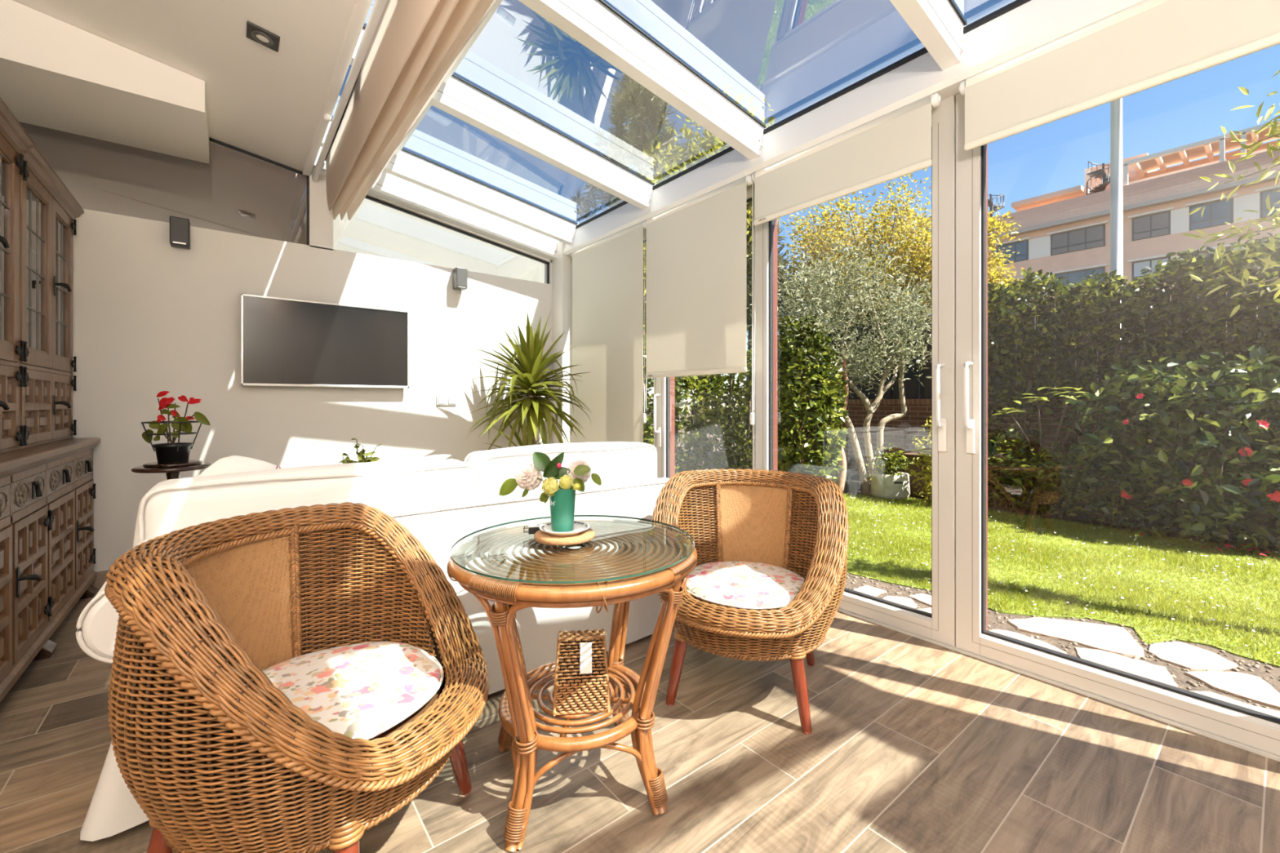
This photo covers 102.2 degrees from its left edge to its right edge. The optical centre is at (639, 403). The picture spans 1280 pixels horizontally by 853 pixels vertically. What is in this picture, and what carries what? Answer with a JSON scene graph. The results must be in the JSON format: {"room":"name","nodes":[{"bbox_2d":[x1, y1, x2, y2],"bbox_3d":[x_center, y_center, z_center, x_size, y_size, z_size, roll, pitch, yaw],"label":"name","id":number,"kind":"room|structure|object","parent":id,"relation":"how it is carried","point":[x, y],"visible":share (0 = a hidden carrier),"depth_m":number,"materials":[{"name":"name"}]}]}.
{"room":"sunroom","nodes":[
{"label":"sunroom","id":0,"kind":"room"},
{"bbox_2d":[0,0,208,163],"bbox_3d":[-3.012,-1.749,2.779,1.045,0.338,0.769,0,0,-38],"label":"ceiling","id":1,"kind":"structure","parent":0,"point":[55,73],"depth_m":2.66,"materials":[{"name":"white paint"}]},
{"bbox_2d":[13,0,355,177],"bbox_3d":[-0.704,-1.979,0.207,1.755,0.631,7.800,0,0,-38],"label":"ceiling","id":2,"kind":"structure","parent":0,"point":[263,101],"depth_m":2.54,"materials":[{"name":"white paint"}]},
{"bbox_2d":[246,20,279,52],"bbox_3d":[-1.761,-1.711,2.412,0.123,0.032,0.124,0,0,-38],"label":"recessed light","id":3,"kind":"object","parent":2,"relation":"in","point":[255,33],"visible":1,"depth_m":2.40,"materials":[{"name":"grey metal"}]},
{"bbox_2d":[302,0,372,176],"bbox_3d":[-0.346,-1.810,1.130,0.045,0.340,6.600,0,0,-38],"label":"roof beam","id":4,"kind":"structure","parent":2,"relation":"attached to","point":[361,8],"depth_m":2.57,"materials":[{"name":"white"}]},
{"bbox_2d":[320,120,577,244],"bbox_3d":[-1.373,-1.691,4.112,2.030,0.499,0.074,0,0,-38],"label":"roof beam","id":5,"kind":"structure","parent":2,"relation":"attached to","point":[406,166],"depth_m":4.13,"materials":[{"name":"white metal"}]},
{"bbox_2d":[349,26,653,210],"bbox_3d":[-0.695,-1.691,3.259,2.030,0.499,0.074,0,0,-38],"label":"roof beam","id":6,"kind":"structure","parent":2,"relation":"attached to","point":[455,97],"depth_m":3.26,"materials":[{"name":"white paint"}]},
{"bbox_2d":[518,0,765,159],"bbox_3d":[-0.060,-1.691,2.461,2.030,0.499,0.074,0,0,-38],"label":"roof beam","id":7,"kind":"structure","parent":2,"relation":"attached to","point":[590,23],"depth_m":2.52,"materials":[{"name":"white paint"}]},
{"bbox_2d":[889,0,965,71],"bbox_3d":[0.600,-1.691,1.631,2.030,0.499,0.074,0,0,-38],"label":"roof beam","id":8,"kind":"structure","parent":2,"relation":"attached to","point":[936,24],"depth_m":2.09,"materials":[{"name":"white paint"}]},
{"bbox_2d":[72,208,550,572],"bbox_3d":[-2.344,-0.020,3.834,3.704,2.240,0.120,0,0,-38],"label":"wall","id":9,"kind":"structure","parent":0,"point":[151,316],"depth_m":3.48,"materials":[{"name":"white paint"}]},
{"bbox_2d":[169,215,190,248],"bbox_3d":[-2.892,-1.070,3.246,0.092,0.170,0.119,0,0,-38],"label":"wall light","id":10,"kind":"object","parent":9,"relation":"attached to","point":[180,228],"visible":1,"depth_m":3.20,"materials":[{"name":"black metal"}]},
{"bbox_2d":[170,216,187,242],"bbox_3d":[-2.857,-1.076,3.201,0.080,0.144,0.005,0,0,-38],"label":"grille","id":11,"kind":"object","parent":10,"relation":"attached to","point":[179,225],"depth_m":3.20,"materials":[{"name":"grey metal"}]},
{"bbox_2d":[208,137,309,244],"bbox_3d":[-3.002,-1.503,3.285,1.512,0.806,0.030,0,0,-38],"label":"window","id":12,"kind":"structure","parent":9,"relation":"in","point":[211,140],"depth_m":3.64,"materials":[{"name":"clear glass"}]},
{"bbox_2d":[309,173,333,250],"bbox_3d":[-2.358,-1.397,3.810,0.148,0.534,0.100,0,0,-38],"label":"roof beam","id":13,"kind":"structure","parent":9,"relation":"attached to","point":[321,219],"depth_m":3.76,"materials":[{"name":"white paint"}]},
{"bbox_2d":[240,293,408,388],"bbox_3d":[-2.255,-0.421,3.773,1.052,0.609,0.077,0,0,-38],"label":"television","id":14,"kind":"object","parent":9,"relation":"attached to","point":[285,342],"visible":1,"depth_m":3.71,"materials":[{"name":"black"}]},
{"bbox_2d":[452,266,466,290],"bbox_3d":[-1.516,-1.043,4.340,0.092,0.170,0.119,0,0,-38],"label":"wall speaker","id":15,"kind":"object","parent":9,"relation":"attached to","point":[459,275],"visible":1,"depth_m":4.29,"materials":[{"name":"grey metal"}]},
{"bbox_2d":[544,260,551,444],"bbox_3d":[-0.818,-0.210,5.048,0.195,2.620,0.120,0,0,-38],"label":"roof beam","id":16,"kind":"structure","parent":9,"relation":"attached to","point":[550,262],"depth_m":4.95,"materials":[{"name":"white metal"}]},
{"bbox_2d":[551,241,572,444],"bbox_3d":[-0.705,-0.210,4.934,0.200,2.620,0.200,0,0,-38],"label":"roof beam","id":17,"kind":"structure","parent":9,"relation":"attached to","point":[562,266],"depth_m":4.85,"materials":[{"name":"white metal"}]},
{"bbox_2d":[0,588,1279,852],"bbox_3d":[0.104,1.160,0.913,3.900,0.120,7.900,0,0,-38],"label":"floor","id":18,"kind":"structure","parent":0,"point":[913,744],"depth_m":1.54,"materials":[{"name":"brown wood"}]},
{"bbox_2d":[0,437,100,702],"bbox_3d":[-2.778,0.651,2.122,0.574,0.898,2.010,0,0,-38],"label":"sideboard","id":19,"kind":"object","parent":18,"relation":"on","point":[47,491],"visible":1,"depth_m":2.21,"materials":[{"name":"brown wood"}]},
{"bbox_2d":[0,97,35,453],"bbox_3d":[-2.512,-0.467,1.730,0.482,1.336,0.989,0,0,-38],"label":"hutch","id":20,"kind":"object","parent":19,"relation":"on","point":[15,140],"visible":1,"depth_m":2.14,"materials":[{"name":"brown wood"}]},
{"bbox_2d":[0,437,100,479],"bbox_3d":[-2.790,0.234,2.112,0.543,0.063,2.010,0,0,-38],"label":"countertop","id":21,"kind":"structure","parent":19,"relation":"on","point":[11,463],"depth_m":2.18,"materials":[{"name":"brown wood"}]},
{"bbox_2d":[18,145,84,449],"bbox_3d":[-3.120,-0.462,2.494,0.482,1.326,0.981,0,0,-38],"label":"hutch","id":22,"kind":"object","parent":19,"relation":"on","point":[47,209],"visible":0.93,"depth_m":2.60,"materials":[{"name":"brown wood"}]},
{"bbox_2d":[131,459,212,479],"bbox_3d":[-2.334,0.699,2.582,0.361,0.803,0.357,0,0,-38],"label":"pedestal table","id":23,"kind":"object","parent":18,"relation":"on","point":[172,470],"visible":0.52,"depth_m":2.52,"materials":[{"name":"brown wood"}]},
{"bbox_2d":[152,442,193,463],"bbox_3d":[-2.353,0.251,2.601,0.152,0.092,0.152,0,0,-38],"label":"pot","id":24,"kind":"object","parent":23,"relation":"on","point":[172,452],"depth_m":2.56,"materials":[{"name":"black plastic"}]},
{"bbox_2d":[141,391,210,463],"bbox_3d":[-2.343,0.117,2.608,0.269,0.358,0.236,0,0,-38],"label":"potted plant","id":25,"kind":"object","parent":23,"relation":"on","point":[172,452],"visible":1,"depth_m":2.58,"materials":[{"name":"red plant"}]},
{"bbox_2d":[104,502,488,852],"bbox_3d":[-0.761,0.701,1.257,0.754,0.804,0.754,0,0,-12],"label":"wicker armchair","id":26,"kind":"object","parent":18,"relation":"on","point":[217,758],"visible":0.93,"depth_m":1.00,"materials":[{"name":"brown wicker"}]},
{"bbox_2d":[262,641,444,740],"bbox_3d":[-0.748,0.700,1.258,0.504,0.050,0.504,0,0,8],"label":"seat cushion","id":27,"kind":"object","parent":26,"relation":"on","point":[358,691],"visible":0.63,"depth_m":1.25,"materials":[{"name":"fabric"}]},
{"bbox_2d":[75,477,669,841],"bbox_3d":[-0.833,0.722,2.267,2.154,0.721,0.982,0,0,-38],"label":"sofa","id":28,"kind":"object","parent":18,"relation":"on","point":[113,810],"visible":0.17,"depth_m":1.92,"materials":[{"name":"white fabric"}]},
{"bbox_2d":[197,455,282,476],"bbox_3d":[-1.387,0.410,1.816,0.132,0.453,0.454,0,0,44],"label":"pillow","id":29,"kind":"object","parent":28,"relation":"on","point":[233,464],"visible":0.16,"depth_m":1.79,"materials":[{"name":"fabric"}]},
{"bbox_2d":[133,458,481,548],"bbox_3d":[-1.054,0.427,1.786,1.005,0.431,0.252,0,0,-38],"label":"sofa cushion","id":30,"kind":"object","parent":28,"relation":"on","point":[171,505],"visible":0.48,"depth_m":1.65,"materials":[{"name":"white fabric"}]},
{"bbox_2d":[463,441,657,499],"bbox_3d":[-0.326,0.414,2.365,0.941,0.462,0.266,0,0,-38],"label":"sofa cushion","id":31,"kind":"object","parent":28,"relation":"on","point":[614,462],"visible":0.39,"depth_m":2.30,"materials":[{"name":"white fabric"}]},
{"bbox_2d":[464,313,591,449],"bbox_3d":[-0.908,0.159,4.184,1.023,1.882,1.059,0,0,-38],"label":"yucca","id":32,"kind":"object","parent":18,"relation":"on","point":[531,366],"visible":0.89,"depth_m":4.17,"materials":[{"name":"green plant"}]},
{"bbox_2d":[446,515,697,852],"bbox_3d":[-0.188,0.754,1.522,0.711,0.703,0.711,0,0,-8],"label":"table","id":33,"kind":"object","parent":18,"relation":"on","point":[584,576],"visible":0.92,"depth_m":1.36,"materials":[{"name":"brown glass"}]},
{"bbox_2d":[533,528,595,546],"bbox_3d":[-0.225,0.394,1.540,0.180,0.017,0.180,0,0,-38],"label":"trivet","id":34,"kind":"object","parent":33,"relation":"on","point":[542,537],"visible":0.63,"depth_m":1.48,"materials":[{"name":"brown wood"}]},
{"bbox_2d":[539,520,590,536],"bbox_3d":[-0.225,0.376,1.540,0.150,0.018,0.150,0,0,-38],"label":"saucer","id":35,"kind":"object","parent":34,"relation":"on","point":[579,526],"visible":0.62,"depth_m":1.53,"materials":[{"name":"white ceramic"}]},
{"bbox_2d":[549,485,576,532],"bbox_3d":[-0.232,0.315,1.543,0.084,0.128,0.084,0,0,-38],"label":"vase","id":36,"kind":"object","parent":35,"relation":"on","point":[562,504],"visible":0.76,"depth_m":1.51,"materials":[{"name":"teal ceramic"}]},
{"bbox_2d":[498,462,543,497],"bbox_3d":[-0.324,0.264,1.556,0.188,0.170,0.087,0,0,16],"label":"camellia","id":37,"kind":"object","parent":36,"relation":"in","point":[527,477],"visible":0.97,"depth_m":1.54,"materials":[{"name":"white plant"}]},
{"bbox_2d":[539,476,559,503],"bbox_3d":[-0.256,0.258,1.518,0.071,0.082,0.054,0,0,-38],"label":"flower","id":38,"kind":"object","parent":36,"relation":"in","point":[550,486],"visible":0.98,"depth_m":1.50,"materials":[{"name":"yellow plant"}]},
{"bbox_2d":[532,451,570,479],"bbox_3d":[-0.265,0.242,1.538,0.114,0.193,0.029,0,0,-1],"label":"sprig","id":39,"kind":"object","parent":36,"relation":"in","point":[542,462],"visible":0.8,"depth_m":1.54,"materials":[{"name":"green plant"}]},
{"bbox_2d":[567,459,601,492],"bbox_3d":[-0.180,0.260,1.550,0.100,0.177,0.084,0,0,42],"label":"camellia","id":40,"kind":"object","parent":36,"relation":"in","point":[580,470],"visible":0.95,"depth_m":1.54,"materials":[{"name":"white plant"}]},
{"bbox_2d":[497,661,645,752],"bbox_3d":[-0.188,0.874,1.522,0.443,0.043,0.443,0,0,28],"label":"shelf","id":41,"kind":"object","parent":33,"relation":"attached to","point":[618,673],"depth_m":1.40,"materials":[{"name":"wicker"}]},
{"bbox_2d":[552,628,610,715],"bbox_3d":[-0.167,0.764,1.479,0.159,0.178,0.137,0,0,-7],"label":"tissue box","id":42,"kind":"object","parent":33,"relation":"on","point":[581,677],"visible":1,"depth_m":1.43,"materials":[{"name":"wicker"}]},
{"bbox_2d":[649,468,848,734],"bbox_3d":[0.415,0.701,2.029,0.754,0.804,0.754,0,0,1],"label":"wicker armchair","id":43,"kind":"object","parent":18,"relation":"on","point":[797,522],"visible":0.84,"depth_m":2.02,"materials":[{"name":"wicker"}]},
{"bbox_2d":[685,561,804,610],"bbox_3d":[0.413,0.700,2.017,0.504,0.050,0.504,0,0,20],"label":"seat cushion","id":44,"kind":"object","parent":43,"relation":"on","point":[747,585],"visible":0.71,"depth_m":1.93,"materials":[{"name":"fabric"}]},
{"bbox_2d":[837,608,1279,761],"bbox_3d":[0.921,1.105,2.994,0.130,0.031,4.900,0,0,-38],"label":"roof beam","id":45,"kind":"structure","parent":18,"relation":"on","point":[1233,743],"depth_m":1.94,"materials":[{"name":"white metal"}]},
{"bbox_2d":[653,182,755,478],"bbox_3d":[0.429,-0.128,3.561,0.175,2.495,0.940,0,0,-38],"label":"window frame","id":46,"kind":"structure","parent":45,"relation":"on","point":[664,396],"depth_m":3.85,"materials":[{"name":"white"}]},
{"bbox_2d":[755,95,955,646],"bbox_3d":[1.073,-0.128,2.752,0.156,2.495,1.116,0,0,-37],"label":"door","id":47,"kind":"structure","parent":45,"relation":"on","point":[940,625],"depth_m":2.36,"materials":[{"name":"white"}]},
{"bbox_2d":[955,93,1279,755],"bbox_3d":[1.755,-0.128,1.894,0.175,2.495,1.069,0,0,-38],"label":"door","id":48,"kind":"structure","parent":45,"relation":"on","point":[1245,726],"depth_m":2.23,"materials":[{"name":"white"}]},
{"bbox_3d":[-1.637,0.890,3.062,0.850,0.420,0.530,0,0,-39],"label":"coffee table","id":49,"kind":"object","parent":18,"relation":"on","visible":0},
{"bbox_2d":[337,438,382,463],"bbox_3d":[-1.650,0.444,3.034,0.233,0.473,0.221,0,0,-38],"label":"potted plant","id":50,"kind":"object","parent":49,"relation":"on","point":[361,455],"visible":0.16,"depth_m":3.03,"materials":[{"name":"green plant"}]},
{"bbox_2d":[563,0,1143,257],"bbox_3d":[1.626,-1.518,2.073,0.275,0.285,7.620,0,0,-38],"label":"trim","id":51,"kind":"structure","parent":0,"point":[1033,24],"depth_m":2.46,"materials":[{"name":"white metal"}]},
{"bbox_2d":[311,169,551,264],"bbox_3d":[-1.608,-1.649,4.407,2.030,0.626,0.100,0,0,-38],"label":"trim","id":52,"kind":"structure","parent":51,"relation":"attached to","point":[367,194],"depth_m":4.42,"materials":[{"name":"white paint"}]},
{"bbox_2d":[312,146,559,260],"bbox_3d":[-1.544,-1.649,4.327,2.030,0.584,0.104,0,0,-38],"label":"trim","id":53,"kind":"structure","parent":51,"relation":"attached to","point":[388,187],"depth_m":4.30,"materials":[{"name":"white paint"}]},
{"bbox_2d":[331,117,577,224],"bbox_3d":[-1.041,-1.792,3.682,2.045,0.330,1.080,0,0,-38],"label":"window","id":54,"kind":"structure","parent":51,"relation":"attached to","point":[331,117],"depth_m":4.15,"materials":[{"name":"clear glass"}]},
{"bbox_2d":[363,24,654,185],"bbox_3d":[-0.384,-1.792,2.857,2.045,0.330,1.010,0,0,-38],"label":"window","id":55,"kind":"structure","parent":51,"relation":"attached to","point":[364,26],"depth_m":3.28,"materials":[{"name":"clear glass"}]},
{"bbox_2d":[311,0,766,181],"bbox_3d":[0.457,-1.778,1.769,2.083,0.357,6.520,0,0,-38],"label":"window","id":56,"kind":"structure","parent":51,"relation":"attached to","point":[602,2],"depth_m":2.58,"materials":[{"name":"clear glass"}]},
{"bbox_2d":[324,0,502,220],"bbox_3d":[-0.081,-1.571,1.292,0.428,0.517,6.442,0,0,-38],"label":"shade","id":57,"kind":"object","parent":56,"relation":"attached to","point":[416,46],"visible":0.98,"depth_m":2.35,"materials":[{"name":"white fabric"}]},
{"bbox_2d":[570,220,646,443],"bbox_3d":[-0.278,-0.365,4.293,0.066,2.031,1.085,0,0,-38],"label":"roller blind","id":58,"kind":"object","parent":51,"relation":"attached to","point":[607,273],"visible":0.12,"depth_m":4.21,"materials":[{"name":"white fabric"}]},
{"bbox_2d":[643,174,753,423],"bbox_3d":[0.358,-0.616,3.489,0.072,1.531,1.015,0,0,-38],"label":"roller blind","id":59,"kind":"object","parent":51,"relation":"attached to","point":[695,248],"visible":0.98,"depth_m":3.43,"materials":[{"name":"white fabric"}]},
{"bbox_2d":[575,0,1031,228],"bbox_3d":[0.993,-1.602,2.719,0.016,0.028,5.580,0,0,-38],"label":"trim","id":60,"kind":"structure","parent":51,"relation":"attached to","point":[1016,3],"depth_m":2.65,"materials":[{"name":"black"}]},
{"bbox_2d":[750,93,942,425],"bbox_3d":[1.000,-0.625,2.682,0.072,1.511,1.043,0,0,-38],"label":"roller blind","id":61,"kind":"object","parent":51,"relation":"attached to","point":[897,143],"visible":1,"depth_m":2.59,"materials":[{"name":"white fabric"}]},
{"bbox_2d":[958,0,1279,151],"bbox_3d":[1.700,-1.223,1.807,0.066,0.316,1.052,0,0,-38],"label":"roller blind","id":62,"kind":"object","parent":51,"relation":"attached to","point":[1145,44],"visible":1,"depth_m":1.81,"materials":[{"name":"white fabric"}]},
{"bbox_2d":[648,413,1279,711],"bbox_3d":[26.845,1.275,24.548,67.420,0.250,85.000,0,0,-38],"label":"ground","id":63,"kind":"structure","parent":0,"point":[852,482],"depth_m":2.81,"materials":[{"name":"stone"}]},
{"bbox_2d":[569,72,689,438],"bbox_3d":[-0.135,-3.186,11.146,2.637,8.699,2.917,0,0,-38],"label":"pine tree","id":64,"kind":"object","parent":63,"relation":"on","point":[640,104],"visible":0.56,"depth_m":10.73,"materials":[{"name":"green plant"}]},
{"bbox_2d":[643,142,709,472],"bbox_3d":[0.383,-1.373,8.024,2.273,5.083,2.360,0,0,29],"label":"tree","id":65,"kind":"object","parent":63,"relation":"on","point":[673,164],"visible":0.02,"depth_m":7.86,"materials":[{"name":"green plant"}]},
{"bbox_2d":[639,84,795,469],"bbox_3d":[1.322,-2.096,9.125,2.994,6.522,2.832,0,0,3],"label":"tree","id":66,"kind":"object","parent":63,"relation":"on","point":[710,140],"visible":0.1,"depth_m":8.85,"materials":[{"name":"green plant"}]},
{"bbox_2d":[643,334,808,474],"bbox_3d":[0.653,0.123,7.316,4.639,2.144,1.330,0,0,-38],"label":"hedge","id":67,"kind":"object","parent":63,"relation":"on","point":[720,415],"visible":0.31,"depth_m":7.21,"materials":[{"name":"green plant"}]},
{"bbox_2d":[741,201,802,467],"bbox_3d":[2.034,-1.321,9.450,1.870,4.978,1.818,0,0,23],"label":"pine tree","id":68,"kind":"object","parent":63,"relation":"on","point":[748,286],"visible":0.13,"depth_m":9.07,"materials":[{"name":"green plant"}]},
{"bbox_2d":[746,215,931,494],"bbox_3d":[2.651,-0.457,6.586,3.041,3.258,2.393,0,0,-10],"label":"tree","id":69,"kind":"object","parent":63,"relation":"on","point":[886,352],"visible":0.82,"depth_m":6.41,"materials":[{"name":"green plant"}]},
{"bbox_2d":[777,168,1015,346],"bbox_3d":[4.218,-1.510,9.402,4.051,5.355,3.676,0,0,17],"label":"tree","id":70,"kind":"object","parent":63,"relation":"on","point":[918,260],"visible":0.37,"depth_m":8.74,"materials":[{"name":"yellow plant"}]},
{"bbox_2d":[882,595,917,608],"bbox_3d":[1.453,1.157,2.937,0.303,0.036,0.190,0,0,-38],"label":"flagstone","id":71,"kind":"object","parent":63,"relation":"on","point":[908,602],"visible":0.36,"depth_m":2.97,"materials":[{"name":"white stone"}]},
{"bbox_2d":[901,451,931,499],"bbox_3d":[3.682,0.887,6.238,0.470,0.525,0.820,0,0,-38],"label":"chest","id":72,"kind":"object","parent":63,"relation":"on","point":[912,455],"visible":0.23,"depth_m":6.29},
{"bbox_2d":[987,203,1023,306],"bbox_3d":[5.253,-0.909,7.897,1.196,4.156,1.230,0,0,-17],"label":"tree","id":73,"kind":"object","parent":63,"relation":"on","point":[993,277],"visible":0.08,"depth_m":7.70,"materials":[{"name":"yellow plant"}]},
{"bbox_2d":[987,423,1038,509],"bbox_3d":[4.035,0.711,5.710,0.569,0.968,0.648,0,0,-38],"label":"shrub","id":74,"kind":"object","parent":63,"relation":"on","point":[1011,456],"visible":0.82,"depth_m":5.65,"materials":[{"name":"green plant"}]},
{"bbox_2d":[988,629,1066,653],"bbox_3d":[1.779,1.158,2.384,0.375,0.034,0.402,0,0,-38],"label":"flagstone","id":75,"kind":"object","parent":63,"relation":"on","point":[1011,634],"visible":0.2,"depth_m":2.50,"materials":[{"name":"white stone"}]},
{"bbox_2d":[782,397,1279,520],"bbox_3d":[5.358,0.545,6.051,0.240,1.210,9.600,0,0,-38],"label":"wall","id":76,"kind":"structure","parent":63,"relation":"on","point":[900,432],"depth_m":7.55,"materials":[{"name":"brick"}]},
{"bbox_2d":[794,272,1279,399],"bbox_3d":[5.337,-0.680,6.085,0.070,1.240,9.680,0,0,-38],"label":"fence","id":77,"kind":"object","parent":76,"relation":"on","point":[913,388],"visible":0.05,"depth_m":6.81,"materials":[{"name":"black"}]},
{"bbox_2d":[991,386,1102,511],"bbox_3d":[4.323,0.489,5.408,0.432,1.325,1.092,0,0,-38],"label":"plant","id":78,"kind":"object","parent":63,"relation":"on","point":[1038,398],"visible":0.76,"depth_m":5.47,"materials":[{"name":"green plant"}]},
{"bbox_2d":[1001,444,1095,518],"bbox_3d":[4.210,0.797,5.254,0.775,0.766,0.687,0,0,17],"label":"shrub","id":79,"kind":"object","parent":63,"relation":"on","point":[1042,486],"visible":0.89,"depth_m":5.22,"materials":[{"name":"green plant"}]},
{"bbox_2d":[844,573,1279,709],"bbox_3d":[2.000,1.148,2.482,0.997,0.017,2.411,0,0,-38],"label":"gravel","id":80,"kind":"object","parent":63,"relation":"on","point":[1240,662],"visible":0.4,"depth_m":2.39,"materials":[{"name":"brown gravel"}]},
{"bbox_2d":[1007,617,1143,657],"bbox_3d":[2.148,1.157,2.571,0.518,0.036,0.364,0,0,26],"label":"flagstone","id":81,"kind":"object","parent":63,"relation":"on","point":[1113,639],"visible":0.8,"depth_m":2.55,"materials":[{"name":"white stone"}]},
{"bbox_2d":[1059,464,1148,528],"bbox_3d":[4.417,0.866,4.871,0.602,0.642,0.612,0,0,-18],"label":"shrub","id":82,"kind":"object","parent":63,"relation":"on","point":[1102,515],"visible":0.44,"depth_m":4.83,"materials":[{"name":"green plant"}]},
{"bbox_2d":[1110,97,1123,339],"bbox_3d":[5.735,-3.245,6.338,1.268,8.790,0.200,0,0,-38],"label":"street lamp post","id":83,"kind":"object","parent":63,"relation":"on","point":[1116,106],"visible":0.49,"depth_m":6.65,"materials":[{"name":"grey metal"}]},
{"bbox_2d":[1075,647,1179,688],"bbox_3d":[2.076,1.159,2.202,0.303,0.032,0.379,0,0,33],"label":"flagstone","id":84,"kind":"object","parent":63,"relation":"on","point":[1140,668],"visible":0.45,"depth_m":2.25,"materials":[{"name":"white stone"}]},
{"bbox_2d":[987,228,1279,511],"bbox_3d":[6.116,-0.220,4.470,1.430,2.800,5.968,0,0,-38],"label":"ivy hedge","id":85,"kind":"object","parent":63,"relation":"on","point":[1178,273],"visible":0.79,"depth_m":5.53,"materials":[{"name":"green plant"}]},
{"bbox_2d":[987,119,1279,387],"bbox_3d":[44.829,-8.175,29.142,17.550,18.650,41.800,0,0,-38],"label":"apartment block","id":86,"kind":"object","parent":63,"relation":"on","point":[1065,233],"visible":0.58,"depth_m":32.50,"materials":[{"name":"concrete"}]},
{"bbox_2d":[1052,225,1102,254],"bbox_3d":[29.621,-11.030,34.985,0.020,1.320,2.680,0,0,-38],"label":"shutter","id":87,"kind":"object","parent":86,"relation":"hanging from","point":[1089,237],"depth_m":34.93,"materials":[{"name":"grey"}]},
{"bbox_2d":[1133,212,1168,239],"bbox_3d":[31.852,-11.030,32.179,0.020,1.320,1.530,0,0,-38],"label":"shutter","id":88,"kind":"object","parent":86,"relation":"hanging from","point":[1153,225],"depth_m":32.17,"materials":[{"name":"grey"}]},
{"bbox_2d":[1052,344,1279,555],"bbox_3d":[4.769,0.362,4.349,1.827,1.690,1.595,0,0,13],"label":"bush","id":89,"kind":"object","parent":63,"relation":"on","point":[1220,516],"visible":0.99,"depth_m":4.21,"materials":[{"name":"green plant"}]},
{"bbox_2d":[1148,641,1238,671],"bbox_3d":[2.474,1.158,2.335,0.306,0.034,0.245,0,0,-16],"label":"flagstone","id":90,"kind":"object","parent":63,"relation":"on","point":[1182,655],"visible":0.78,"depth_m":2.31,"materials":[{"name":"white stone"}]},
{"bbox_2d":[1184,670,1279,710],"bbox_3d":[2.432,1.157,2.111,0.276,0.036,0.273,0,0,-38],"label":"flagstone","id":91,"kind":"object","parent":63,"relation":"on","point":[1254,689],"visible":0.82,"depth_m":2.08,"materials":[{"name":"white stone"}]},
{"bbox_2d":[1190,690,1279,717],"bbox_3d":[2.176,1.159,1.880,0.377,0.032,0.353,0,0,-38],"label":"flagstone","id":92,"kind":"object","parent":63,"relation":"on","point":[1270,712],"visible":0.19,"depth_m":1.96,"materials":[{"name":"white stone"}]},
{"bbox_2d":[843,492,1279,667],"bbox_3d":[3.410,1.171,3.479,3.230,0.057,7.600,0,0,-38],"label":"lawn","id":93,"kind":"structure","parent":0,"point":[1021,613],"depth_m":3.35,"materials":[{"name":"green plant"}]},
{"bbox_2d":[777,311,848,480],"bbox_3d":[2.007,0.051,6.325,1.060,2.329,1.104,0,0,-42],"label":"hedge","id":94,"kind":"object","parent":93,"relation":"on","point":[820,461],"depth_m":6.04,"materials":[{"name":"green plant"}]},
{"bbox_2d":[835,354,848,493],"bbox_3d":[2.497,0.277,6.410,0.172,1.762,0.184,0,0,-38],"label":"climbing vine","id":95,"kind":"object","parent":93,"relation":"on","point":[840,482],"visible":0.36,"depth_m":6.39,"materials":[{"name":"green plant"}]},
{"bbox_2d":[866,442,920,500],"bbox_3d":[3.038,0.811,6.210,0.569,0.678,0.641,0,0,20],"label":"stone planter","id":96,"kind":"object","parent":93,"relation":"on","point":[888,482],"visible":0.98,"depth_m":6.12,"materials":[{"name":"grey"}]},
{"bbox_2d":[909,415,931,506],"bbox_3d":[3.365,0.642,5.723,0.541,1.063,0.715,0,0,-38],"label":"shrub","id":97,"kind":"object","parent":93,"relation":"on","point":[928,458],"visible":0.19,"depth_m":5.85,"materials":[{"name":"green plant"}]},
{"bbox_2d":[847,492,1279,653],"bbox_3d":[2.784,1.111,4.136,2.898,0.031,4.196,0,0,-38],"label":"daisies","id":98,"kind":"object","parent":93,"relation":"on","point":[1118,572],"visible":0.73,"depth_m":3.53,"materials":[{"name":"white"}]},
{"bbox_2d":[1180,70,1279,317],"bbox_3d":[3.716,-0.416,2.174,2.006,3.160,0.671,0,0,41],"label":"tree","id":99,"kind":"object","parent":93,"relation":"on","point":[1273,132],"visible":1,"depth_m":2.69,"materials":[{"name":"green plant"}]},
{"bbox_3d":[-26.143,1.275,10.843,32.580,0.250,40.480,0,0,-39],"label":"ground","id":100,"kind":"structure","parent":0,"visible":0},
{"bbox_2d":[18,121,306,244],"bbox_3d":[-3.234,-0.575,3.471,1.860,3.450,0.140,0,0,-38],"label":"wall","id":101,"kind":"structure","parent":100,"relation":"on","point":[236,192],"depth_m":3.49,"materials":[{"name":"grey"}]},
{"bbox_2d":[333,195,549,284],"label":"window","id":102,"kind":"structure","parent":100,"relation":"on","point":[375,228],"depth_m":5.10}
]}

